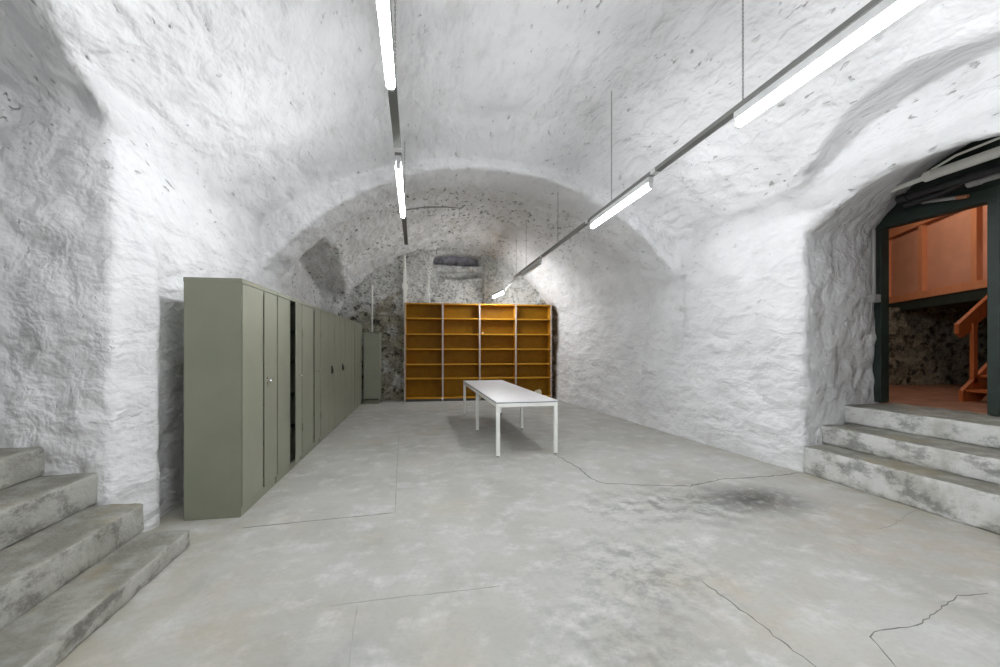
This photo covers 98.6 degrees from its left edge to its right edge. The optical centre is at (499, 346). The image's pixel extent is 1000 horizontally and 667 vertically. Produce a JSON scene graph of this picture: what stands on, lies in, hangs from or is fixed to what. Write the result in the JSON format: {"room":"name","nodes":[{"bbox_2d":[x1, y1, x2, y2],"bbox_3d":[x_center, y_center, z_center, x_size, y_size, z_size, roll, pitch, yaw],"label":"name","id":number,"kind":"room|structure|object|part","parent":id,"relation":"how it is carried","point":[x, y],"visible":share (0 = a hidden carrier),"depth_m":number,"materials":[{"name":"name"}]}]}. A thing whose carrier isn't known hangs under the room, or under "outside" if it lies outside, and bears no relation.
{"room":"vaulted storage cellar","nodes":[
{"label":"vaulted storage cellar","id":0,"kind":"room"},
{"bbox_2d":[0,0,351,531],"bbox_3d":[-3.720,-0.572,3.155,2.450,4.145,16.451,0,0,-10],"label":"wall","id":1,"kind":"structure","parent":0,"point":[99,238],"depth_m":3.05,"materials":[{"name":"stone"}]},
{"bbox_2d":[338,246,546,400],"bbox_3d":[-1.452,-0.639,12.150,5.864,4.277,0.663,0,0,-9],"label":"wall","id":2,"kind":"structure","parent":0,"point":[428,282],"depth_m":11.76,"materials":[{"name":"stone"}]},
{"bbox_2d":[371,285,373,331],"bbox_3d":[-3.434,-0.710,11.560,0.060,1.900,0.122,0,0,-12],"label":"conduit","id":3,"kind":"object","parent":2,"relation":"attached to","point":[372,317],"visible":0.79,"depth_m":11.50,"materials":[{"name":"white plastic"}]},
{"bbox_2d":[402,255,407,314],"bbox_3d":[-2.584,-1.670,11.670,0.150,1.620,0.140,0,0,-12],"label":"conduit","id":4,"kind":"object","parent":2,"relation":"attached to","point":[404,284],"visible":0.93,"depth_m":11.62,"materials":[{"name":"white plastic"}]},
{"bbox_2d":[433,256,477,266],"bbox_3d":[-1.267,-2.385,12.411,1.550,0.650,0.080,0,0,-12],"label":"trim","id":5,"kind":"structure","parent":2,"relation":"attached to","point":[449,260],"depth_m":12.37,"materials":[{"name":"grey stone"}]},
{"bbox_2d":[28,0,999,291],"bbox_3d":[0.317,-2.404,3.928,6.508,1.738,16.412,0,0,-12],"label":"ceiling","id":6,"kind":"structure","parent":0,"point":[278,111],"depth_m":4.55,"materials":[{"name":"paint"}]},
{"bbox_2d":[388,0,407,244],"bbox_3d":[-0.459,-2.374,1.564,0.072,1.390,11.250,0,0,-11],"label":"track","id":7,"kind":"object","parent":6,"relation":"hanging from","point":[393,96],"visible":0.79,"depth_m":3.22,"materials":[{"name":"metal"}]},
{"bbox_2d":[377,0,394,91],"bbox_3d":[-0.526,-1.624,1.903,0.055,0.114,1.500,0,0,-11],"label":"tube light","id":8,"kind":"object","parent":7,"relation":"attached to","point":[383,6],"visible":1,"depth_m":2.22,"materials":[{"name":"white plastic"}]},
{"bbox_3d":[-0.782,-2.388,3.208,0.012,1.344,0.012,0,0,34],"label":"hanger chain","id":9,"kind":"part","parent":7,"relation":"part of","materials":[{"name":"metal"}]},
{"bbox_2d":[395,155,404,217],"bbox_3d":[-1.036,-1.624,4.503,0.055,0.114,1.500,0,0,-11],"label":"tube light","id":10,"kind":"object","parent":7,"relation":"attached to","point":[398,161],"visible":1,"depth_m":4.15,"materials":[{"name":"white plastic"}]},
{"bbox_2d":[406,205,464,210],"bbox_3d":[-0.962,-2.342,7.200,0.048,1.252,3.610,0,0,8],"label":"cable","id":11,"kind":"object","parent":7,"relation":"on","point":[464,205],"visible":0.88,"depth_m":6.63,"materials":[{"name":"metal"}]},
{"bbox_2d":[513,0,882,277],"bbox_3d":[1.624,-2.405,3.500,0.068,1.452,14.200,0,0,-10],"label":"track","id":12,"kind":"object","parent":6,"relation":"hanging from","point":[728,115],"visible":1,"depth_m":3.19,"materials":[{"name":"metal"}]},
{"bbox_2d":[521,259,541,276],"bbox_3d":[0.636,-1.624,8.924,0.055,0.114,1.500,0,0,-10],"label":"tube light","id":13,"kind":"object","parent":12,"relation":"attached to","point":[537,263],"visible":1,"depth_m":8.76,"materials":[{"name":"white plastic"}]},
{"bbox_3d":[1.329,-2.401,5.123,0.012,1.371,0.012,0,0,35],"label":"hanger chain","id":14,"kind":"part","parent":12,"relation":"part of","materials":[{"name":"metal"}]},
{"bbox_2d":[590,176,652,228],"bbox_3d":[1.355,-1.624,4.978,0.055,0.114,1.500,0,0,-10],"label":"tube light","id":15,"kind":"object","parent":12,"relation":"attached to","point":[645,185],"visible":1,"depth_m":4.76,"materials":[{"name":"white plastic"}]},
{"bbox_3d":[1.710,-2.408,3.027,0.012,1.385,0.012,0,0,35],"label":"hanger chain","id":16,"kind":"part","parent":12,"relation":"part of","materials":[{"name":"metal"}]},
{"bbox_2d":[734,0,923,128],"bbox_3d":[1.834,-1.624,2.350,0.055,0.114,1.500,0,0,-10],"label":"tube light","id":17,"kind":"object","parent":12,"relation":"attached to","point":[884,13],"visible":1,"depth_m":2.37,"materials":[{"name":"white plastic"}]},
{"bbox_2d":[55,398,999,666],"bbox_3d":[0.394,1.499,3.962,7.277,0.121,16.800,0,0,-12],"label":"floor","id":18,"kind":"structure","parent":0,"point":[402,538],"depth_m":2.82,"materials":[{"name":"concrete"}]},
{"bbox_2d":[0,447,189,666],"bbox_3d":[-3.126,0.860,1.500,2.409,1.161,2.986,0,0,-12],"label":"concrete steps","id":19,"kind":"structure","parent":18,"relation":"on","point":[68,565],"depth_m":2.46,"materials":[{"name":"grey concrete"}]},
{"bbox_2d":[183,277,276,520],"bbox_3d":[-2.453,0.430,4.041,0.500,2.020,0.902,0,0,-10],"label":"locker","id":20,"kind":"object","parent":18,"relation":"on","point":[230,324],"visible":1,"depth_m":3.62,"materials":[{"name":"green metal"}]},
{"bbox_3d":[-2.225,0.407,3.876,0.007,1.885,0.479,0,0,-10],"label":"door","id":21,"kind":"part","parent":20,"relation":"part of","materials":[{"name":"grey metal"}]},
{"bbox_3d":[-2.261,0.340,4.236,0.052,0.100,0.095,0,0,-10],"label":"handle","id":22,"kind":"part","parent":20,"relation":"part of","materials":[{"name":"silver metal"}]},
{"bbox_3d":[-2.306,0.407,4.322,0.007,1.885,0.356,0,0,-10],"label":"door","id":23,"kind":"part","parent":20,"relation":"part of","materials":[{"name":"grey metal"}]},
{"bbox_2d":[276,292,301,482],"bbox_3d":[-2.606,0.430,4.954,0.525,2.020,0.932,0,0,-10],"label":"locker","id":24,"kind":"object","parent":18,"relation":"on","point":[289,309],"visible":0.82,"depth_m":4.89,"materials":[{"name":"green metal"}]},
{"bbox_3d":[-2.383,0.407,4.746,0.007,1.885,0.426,0,0,-10],"label":"door","id":25,"kind":"part","parent":24,"relation":"part of","materials":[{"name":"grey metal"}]},
{"bbox_3d":[-2.438,0.407,5.208,0.007,1.885,0.467,0,0,-17],"label":"door","id":26,"kind":"part","parent":24,"relation":"part of","materials":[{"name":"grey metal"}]},
{"bbox_2d":[301,302,320,459],"bbox_3d":[-2.791,0.430,5.912,0.503,2.020,1.002,0,0,-10],"label":"locker","id":27,"kind":"object","parent":18,"relation":"on","point":[311,334],"visible":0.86,"depth_m":5.86,"materials":[{"name":"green metal"}]},
{"bbox_3d":[-2.564,0.407,5.741,0.007,1.885,0.570,0,0,-10],"label":"door","id":28,"kind":"part","parent":27,"relation":"part of","materials":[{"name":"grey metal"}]},
{"bbox_3d":[-2.647,0.407,6.232,0.007,1.885,0.393,0,0,-12],"label":"door","id":29,"kind":"part","parent":27,"relation":"part of","materials":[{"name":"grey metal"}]},
{"bbox_2d":[319,308,334,442],"bbox_3d":[-2.988,0.430,6.933,0.482,2.020,1.062,0,0,-10],"label":"locker","id":30,"kind":"object","parent":18,"relation":"on","point":[327,319],"visible":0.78,"depth_m":6.92,"materials":[{"name":"green metal"}]},
{"bbox_3d":[-2.740,0.407,6.708,0.007,1.885,0.515,0,0,-10],"label":"door","id":31,"kind":"part","parent":30,"relation":"part of","materials":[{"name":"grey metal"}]},
{"bbox_3d":[-2.834,0.407,7.228,0.007,1.885,0.508,0,0,-10],"label":"door","id":32,"kind":"part","parent":30,"relation":"part of","materials":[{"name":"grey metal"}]},
{"bbox_2d":[334,314,344,428],"bbox_3d":[-3.174,0.430,7.957,0.482,2.020,1.002,0,0,-10],"label":"locker","id":33,"kind":"object","parent":18,"relation":"on","point":[339,320],"visible":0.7,"depth_m":7.92,"materials":[{"name":"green metal"}]},
{"bbox_3d":[-2.929,0.407,7.747,0.007,1.885,0.485,0,0,-10],"label":"door","id":34,"kind":"part","parent":33,"relation":"part of","materials":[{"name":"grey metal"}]},
{"bbox_3d":[-3.018,0.407,8.236,0.007,1.885,0.478,0,0,-10],"label":"door","id":35,"kind":"part","parent":33,"relation":"part of","materials":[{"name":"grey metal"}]},
{"bbox_2d":[344,318,351,419],"bbox_3d":[-3.355,0.430,8.859,0.448,2.020,0.822,0,0,-10],"label":"locker","id":36,"kind":"object","parent":18,"relation":"on","point":[348,323],"visible":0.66,"depth_m":8.90,"materials":[{"name":"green metal"}]},
{"bbox_3d":[-3.102,0.407,8.697,0.007,1.885,0.397,0,0,-10],"label":"door","id":37,"kind":"part","parent":36,"relation":"part of","materials":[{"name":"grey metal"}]},
{"bbox_3d":[-3.174,0.407,9.097,0.007,1.885,0.392,0,0,-10],"label":"door","id":38,"kind":"part","parent":36,"relation":"part of","materials":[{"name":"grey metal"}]},
{"bbox_2d":[351,321,356,412],"bbox_3d":[-3.499,0.430,9.677,0.458,2.020,0.822,0,0,-10],"label":"locker","id":39,"kind":"object","parent":18,"relation":"on","point":[354,324],"visible":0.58,"depth_m":9.69,"materials":[{"name":"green metal"}]},
{"bbox_3d":[-3.250,0.407,9.513,0.007,1.885,0.395,0,0,-10],"label":"door","id":40,"kind":"part","parent":39,"relation":"part of","materials":[{"name":"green metal"}]},
{"bbox_3d":[-3.318,0.407,9.915,0.007,1.885,0.388,0,0,-12],"label":"door","id":41,"kind":"part","parent":39,"relation":"part of","materials":[{"name":"green metal"}]},
{"bbox_2d":[357,322,361,406],"bbox_3d":[-3.629,0.430,10.487,0.491,2.020,0.802,0,0,-10],"label":"locker","id":42,"kind":"object","parent":18,"relation":"on","point":[359,326],"visible":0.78,"depth_m":10.47,"materials":[{"name":"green metal"}]},
{"bbox_3d":[-3.397,0.407,10.325,0.007,1.885,0.385,0,0,-10],"label":"door","id":43,"kind":"part","parent":42,"relation":"part of","materials":[{"name":"green metal"}]},
{"bbox_3d":[-3.469,0.407,10.716,0.007,1.885,0.378,0,0,-10],"label":"door","id":44,"kind":"part","parent":42,"relation":"part of","materials":[{"name":"green metal"}]},
{"bbox_2d":[363,332,381,403],"bbox_3d":[-3.277,0.530,11.038,0.404,1.820,0.497,0,0,-9],"label":"locker","id":45,"kind":"object","parent":18,"relation":"on","point":[372,341],"visible":1,"depth_m":10.86,"materials":[{"name":"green metal"}]},
{"bbox_2d":[404,303,551,401],"bbox_3d":[-0.567,0.140,11.701,3.982,2.600,0.344,0,0,-8],"label":"bookcase","id":46,"kind":"object","parent":18,"relation":"on","point":[445,345],"visible":0.89,"depth_m":11.78,"materials":[{"name":"brown wood"}]},
{"bbox_3d":[-2.029,-1.145,11.490,0.945,0.030,0.325,0,0,-8],"label":"shelf","id":47,"kind":"part","parent":46,"relation":"part of","materials":[{"name":"wood"}]},
{"bbox_3d":[-2.029,-0.755,11.490,0.945,0.030,0.325,0,0,-8],"label":"shelf","id":48,"kind":"part","parent":46,"relation":"part of","materials":[{"name":"brown wood"}]},
{"bbox_3d":[-2.029,-0.340,11.490,0.945,0.030,0.325,0,0,-8],"label":"shelf","id":49,"kind":"part","parent":46,"relation":"part of","materials":[{"name":"brown wood"}]},
{"bbox_3d":[-2.029,0.060,11.490,0.945,0.030,0.325,0,0,-8],"label":"shelf","id":50,"kind":"part","parent":46,"relation":"part of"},
{"bbox_3d":[-2.029,0.465,11.490,0.945,0.030,0.325,0,0,-8],"label":"shelf","id":51,"kind":"part","parent":46,"relation":"part of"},
{"bbox_3d":[-2.029,0.840,11.490,0.945,0.030,0.325,0,0,-8],"label":"shelf","id":52,"kind":"part","parent":46,"relation":"part of","materials":[{"name":"brown wood"}]},
{"bbox_3d":[-2.029,1.355,11.490,0.945,0.030,0.325,0,0,-8],"label":"shelf","id":53,"kind":"part","parent":46,"relation":"part of","materials":[{"name":"brown wood"}]},
{"bbox_3d":[-2.053,0.130,11.658,0.985,2.580,0.010,0,0,-8],"label":"panel","id":54,"kind":"part","parent":46,"relation":"part of","materials":[{"name":"brown wood"}]},
{"bbox_3d":[-1.054,1.355,11.629,0.945,0.030,0.325,0,0,-8],"label":"shelf","id":55,"kind":"part","parent":46,"relation":"part of","materials":[{"name":"brown wood"}]},
{"bbox_3d":[-1.078,0.130,11.797,0.985,2.580,0.010,0,0,-8],"label":"panel","id":56,"kind":"part","parent":46,"relation":"part of","materials":[{"name":"brown wood"}]},
{"bbox_3d":[-1.054,-1.145,11.629,0.945,0.030,0.325,0,0,-8],"label":"shelf","id":57,"kind":"part","parent":46,"relation":"part of","materials":[{"name":"wood"}]},
{"bbox_3d":[-1.054,-0.755,11.629,0.945,0.030,0.325,0,0,-8],"label":"shelf","id":58,"kind":"part","parent":46,"relation":"part of","materials":[{"name":"brown wood"}]},
{"bbox_3d":[-1.054,-0.340,11.629,0.945,0.030,0.325,0,0,-8],"label":"shelf","id":59,"kind":"part","parent":46,"relation":"part of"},
{"bbox_3d":[-1.054,0.060,11.629,0.945,0.030,0.325,0,0,-8],"label":"shelf","id":60,"kind":"part","parent":46,"relation":"part of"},
{"bbox_3d":[-1.054,0.465,11.629,0.945,0.030,0.325,0,0,-8],"label":"shelf","id":61,"kind":"part","parent":46,"relation":"part of","materials":[{"name":"brown wood"}]},
{"bbox_3d":[-1.054,0.840,11.629,0.945,0.030,0.325,0,0,-8],"label":"shelf","id":62,"kind":"part","parent":46,"relation":"part of","materials":[{"name":"brown wood"}]},
{"bbox_3d":[-0.103,0.130,11.935,0.985,2.580,0.010,0,0,-8],"label":"panel","id":63,"kind":"part","parent":46,"relation":"part of","materials":[{"name":"brown wood"}]},
{"bbox_3d":[-0.079,-1.145,11.768,0.945,0.030,0.325,0,0,-8],"label":"shelf","id":64,"kind":"part","parent":46,"relation":"part of","materials":[{"name":"brown wood"}]},
{"bbox_3d":[-0.079,-0.755,11.768,0.945,0.030,0.325,0,0,-8],"label":"shelf","id":65,"kind":"part","parent":46,"relation":"part of","materials":[{"name":"wood"}]},
{"bbox_3d":[-0.079,-0.340,11.768,0.945,0.030,0.325,0,0,-8],"label":"shelf","id":66,"kind":"part","parent":46,"relation":"part of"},
{"bbox_3d":[-0.079,0.060,11.768,0.945,0.030,0.325,0,0,-8],"label":"shelf","id":67,"kind":"part","parent":46,"relation":"part of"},
{"bbox_3d":[-0.079,0.465,11.768,0.945,0.030,0.325,0,0,-8],"label":"shelf","id":68,"kind":"part","parent":46,"relation":"part of","materials":[{"name":"brown wood"}]},
{"bbox_3d":[-0.079,0.840,11.768,0.945,0.030,0.325,0,0,-8],"label":"shelf","id":69,"kind":"part","parent":46,"relation":"part of","materials":[{"name":"brown wood"}]},
{"bbox_3d":[0.873,0.130,12.074,0.985,2.580,0.010,0,0,-8],"label":"panel","id":70,"kind":"part","parent":46,"relation":"part of","materials":[{"name":"brown wood"}]},
{"bbox_3d":[0.896,-1.145,11.906,0.945,0.030,0.325,0,0,-8],"label":"shelf","id":71,"kind":"part","parent":46,"relation":"part of","materials":[{"name":"brown wood"}]},
{"bbox_3d":[0.896,-0.755,11.906,0.945,0.030,0.325,0,0,-8],"label":"shelf","id":72,"kind":"part","parent":46,"relation":"part of","materials":[{"name":"brown wood"}]},
{"bbox_3d":[0.896,-0.340,11.906,0.945,0.030,0.325,0,0,-8],"label":"shelf","id":73,"kind":"part","parent":46,"relation":"part of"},
{"bbox_3d":[0.896,0.060,11.906,0.945,0.030,0.325,0,0,-8],"label":"shelf","id":74,"kind":"part","parent":46,"relation":"part of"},
{"bbox_3d":[0.896,0.465,11.906,0.945,0.030,0.325,0,0,-8],"label":"shelf","id":75,"kind":"part","parent":46,"relation":"part of","materials":[{"name":"brown wood"}]},
{"bbox_3d":[0.896,0.840,11.906,0.945,0.030,0.325,0,0,-8],"label":"shelf","id":76,"kind":"part","parent":46,"relation":"part of","materials":[{"name":"brown wood"}]},
{"bbox_2d":[463,380,557,456],"bbox_3d":[-0.003,1.077,7.464,0.840,0.725,3.620,0,0,-12],"label":"table","id":77,"kind":"object","parent":18,"relation":"on","point":[500,393],"visible":1,"depth_m":6.34,"materials":[{"name":"white metal"}]},
{"bbox_3d":[-0.751,1.083,9.132,0.050,0.689,0.050,0,0,-12],"label":"leg","id":78,"kind":"part","parent":77,"relation":"part of","materials":[{"name":"white metal"}]},
{"bbox_3d":[-0.390,1.109,7.384,0.050,0.638,0.050,0,0,-12],"label":"leg","id":79,"kind":"part","parent":77,"relation":"part of","materials":[{"name":"white metal"}]},
{"bbox_3d":[-0.028,1.083,5.636,0.050,0.689,0.050,0,0,-12],"label":"leg","id":80,"kind":"part","parent":77,"relation":"part of","materials":[{"name":"white metal"}]},
{"bbox_3d":[-0.003,0.764,7.464,0.840,0.051,3.620,0,0,-12],"label":"frame","id":81,"kind":"part","parent":77,"relation":"part of","materials":[{"name":"white metal"}]},
{"bbox_3d":[0.384,1.109,7.544,0.050,0.638,0.050,0,0,-12],"label":"leg","id":82,"kind":"part","parent":77,"relation":"part of","materials":[{"name":"white metal"}]},
{"bbox_3d":[0.746,1.083,5.796,0.050,0.689,0.050,0,0,-12],"label":"leg","id":83,"kind":"part","parent":77,"relation":"part of","materials":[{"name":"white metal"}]},
{"bbox_2d":[803,403,999,534],"bbox_3d":[4.557,1.070,3.691,1.644,0.744,3.303,0,0,-12],"label":"concrete steps","id":84,"kind":"structure","parent":18,"relation":"on","point":[943,462],"depth_m":4.13,"materials":[{"name":"grey concrete"}]},
{"bbox_2d":[539,121,999,471],"bbox_3d":[4.108,-0.390,4.652,2.055,3.803,16.237,0,0,-15],"label":"wall","id":85,"kind":"structure","parent":0,"point":[751,337],"depth_m":5.69,"materials":[{"name":"stone"}]},
{"bbox_2d":[867,229,880,334],"bbox_3d":[4.715,-0.824,5.440,0.100,1.331,0.123,0,0,-12],"label":"conduit","id":86,"kind":"object","parent":85,"relation":"attached to","point":[873,298],"visible":0.94,"depth_m":5.41,"materials":[{"name":"grey metal"}]},
{"bbox_2d":[890,176,921,192],"bbox_3d":[4.498,-1.801,4.837,0.056,0.076,0.512,0,0,-11],"label":"pipe","id":87,"kind":"object","parent":85,"relation":"attached to","point":[916,180],"visible":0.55,"depth_m":4.74,"materials":[{"name":"white plastic"}]},
{"bbox_2d":[902,184,964,207],"bbox_3d":[4.760,-1.680,4.731,0.070,0.128,0.549,0,0,-12],"label":"pipe","id":88,"kind":"object","parent":85,"relation":"attached to","point":[927,197],"visible":0.69,"depth_m":4.74,"materials":[{"name":"black metal"}]},
{"bbox_2d":[873,136,999,415],"bbox_3d":[5.026,-0.845,4.997,0.134,3.100,1.230,0,0,-12],"label":"door frame","id":89,"kind":"structure","parent":85,"relation":"in","point":[987,193],"depth_m":4.66,"materials":[{"name":"black metal"}]},
{"bbox_2d":[921,194,969,203],"bbox_3d":[4.926,-1.636,4.767,0.041,0.116,0.427,0,0,-12],"label":"pipe","id":90,"kind":"object","parent":85,"relation":"attached to","point":[967,195],"visible":0.91,"depth_m":4.72,"materials":[{"name":"grey metal"}]},
{"bbox_2d":[895,164,999,203],"bbox_3d":[4.847,-1.700,3.720,0.101,0.104,2.520,0,0,-12],"label":"pipe","id":91,"kind":"object","parent":85,"relation":"attached to","point":[901,198],"visible":1,"depth_m":4.46,"materials":[{"name":"black metal"}]},
{"bbox_2d":[921,146,999,181],"bbox_3d":[4.772,-1.829,3.531,0.123,0.139,2.183,0,0,-12],"label":"pipe","id":92,"kind":"object","parent":85,"relation":"attached to","point":[993,153],"visible":1,"depth_m":4.27,"materials":[{"name":"white plastic"}]},
{"bbox_2d":[932,137,999,168],"bbox_3d":[4.744,-1.910,3.496,0.047,0.103,2.123,0,0,-11],"label":"pipe","id":93,"kind":"object","parent":85,"relation":"attached to","point":[997,138],"visible":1,"depth_m":4.23,"materials":[{"name":"white plastic"}]},
{"bbox_2d":[965,173,999,187],"bbox_3d":[5.021,-1.696,3.469,0.101,0.116,1.960,0,0,-12],"label":"pipe","id":94,"kind":"object","parent":85,"relation":"attached to","point":[995,176],"visible":0.54,"depth_m":4.30,"materials":[{"name":"grey metal"}]},
{"bbox_2d":[879,384,986,413],"bbox_3d":[7.851,0.755,6.425,6.020,0.100,7.400,0,0,-12],"label":"floor","id":95,"kind":"structure","parent":0,"point":[935,396],"depth_m":6.00,"materials":[{"name":"brown wood"}]},
{"bbox_2d":[954,295,986,401],"bbox_3d":[7.063,-0.476,5.370,2.110,2.362,0.945,0,0,-12],"label":"wooden staircase","id":96,"kind":"structure","parent":95,"relation":"on","point":[975,389],"depth_m":5.60,"materials":[{"name":"brown wood"}]},
{"bbox_3d":[6.884,-0.891,5.790,1.930,1.532,0.050,0,0,-12],"label":"handrail","id":97,"kind":"part","parent":96,"relation":"part of","materials":[{"name":"brown wood"}]},
{"bbox_3d":[6.190,0.083,5.619,0.070,0.781,0.045,0,0,-12],"label":"post","id":98,"kind":"part","parent":96,"relation":"part of","materials":[{"name":"orange wood"}]},
{"bbox_2d":[889,205,986,310],"bbox_3d":[7.161,-1.625,7.000,0.161,1.910,4.747,0,0,17],"label":"wall","id":99,"kind":"structure","parent":0,"point":[942,260],"depth_m":7.01,"materials":[{"name":"orange wood"}]},
{"bbox_3d":[7.123,-2.170,7.012,0.080,0.160,4.747,0,0,17],"label":"rail","id":100,"kind":"part","parent":99,"relation":"part of","materials":[{"name":"orange wood"}]},
{"bbox_3d":[7.123,-0.890,7.012,0.080,0.120,4.747,0,0,17],"label":"rail","id":101,"kind":"part","parent":99,"relation":"part of","materials":[{"name":"orange wood"}]},
{"bbox_2d":[889,307,986,384],"bbox_3d":[8.226,-0.013,8.182,4.221,1.435,0.328,0,0,-6],"label":"wall","id":102,"kind":"structure","parent":0,"point":[924,347],"depth_m":8.02,"materials":[{"name":"stone"}]},
{"bbox_2d":[932,301,978,307],"bbox_3d":[10.713,-1.028,6.864,0.237,3.465,6.700,0,0,-12],"label":"wall","id":103,"kind":"structure","parent":0,"point":[971,304],"depth_m":9.40,"materials":[{"name":"paint"}]},
{"bbox_3d":[0.195,-1.541,10.597,0.296,0.306,0.456,0,0,-12],"label":"bracket arm","id":104,"kind":"object","parent":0,"visible":0},
{"bbox_2d":[493,289,504,297],"bbox_3d":[-0.039,-1.354,10.944,0.055,0.114,1.150,0,0,-14],"label":"tube light","id":105,"kind":"object","parent":104,"relation":"attached to","point":[502,291],"visible":1,"depth_m":10.78,"materials":[{"name":"white plastic"}]}
]}

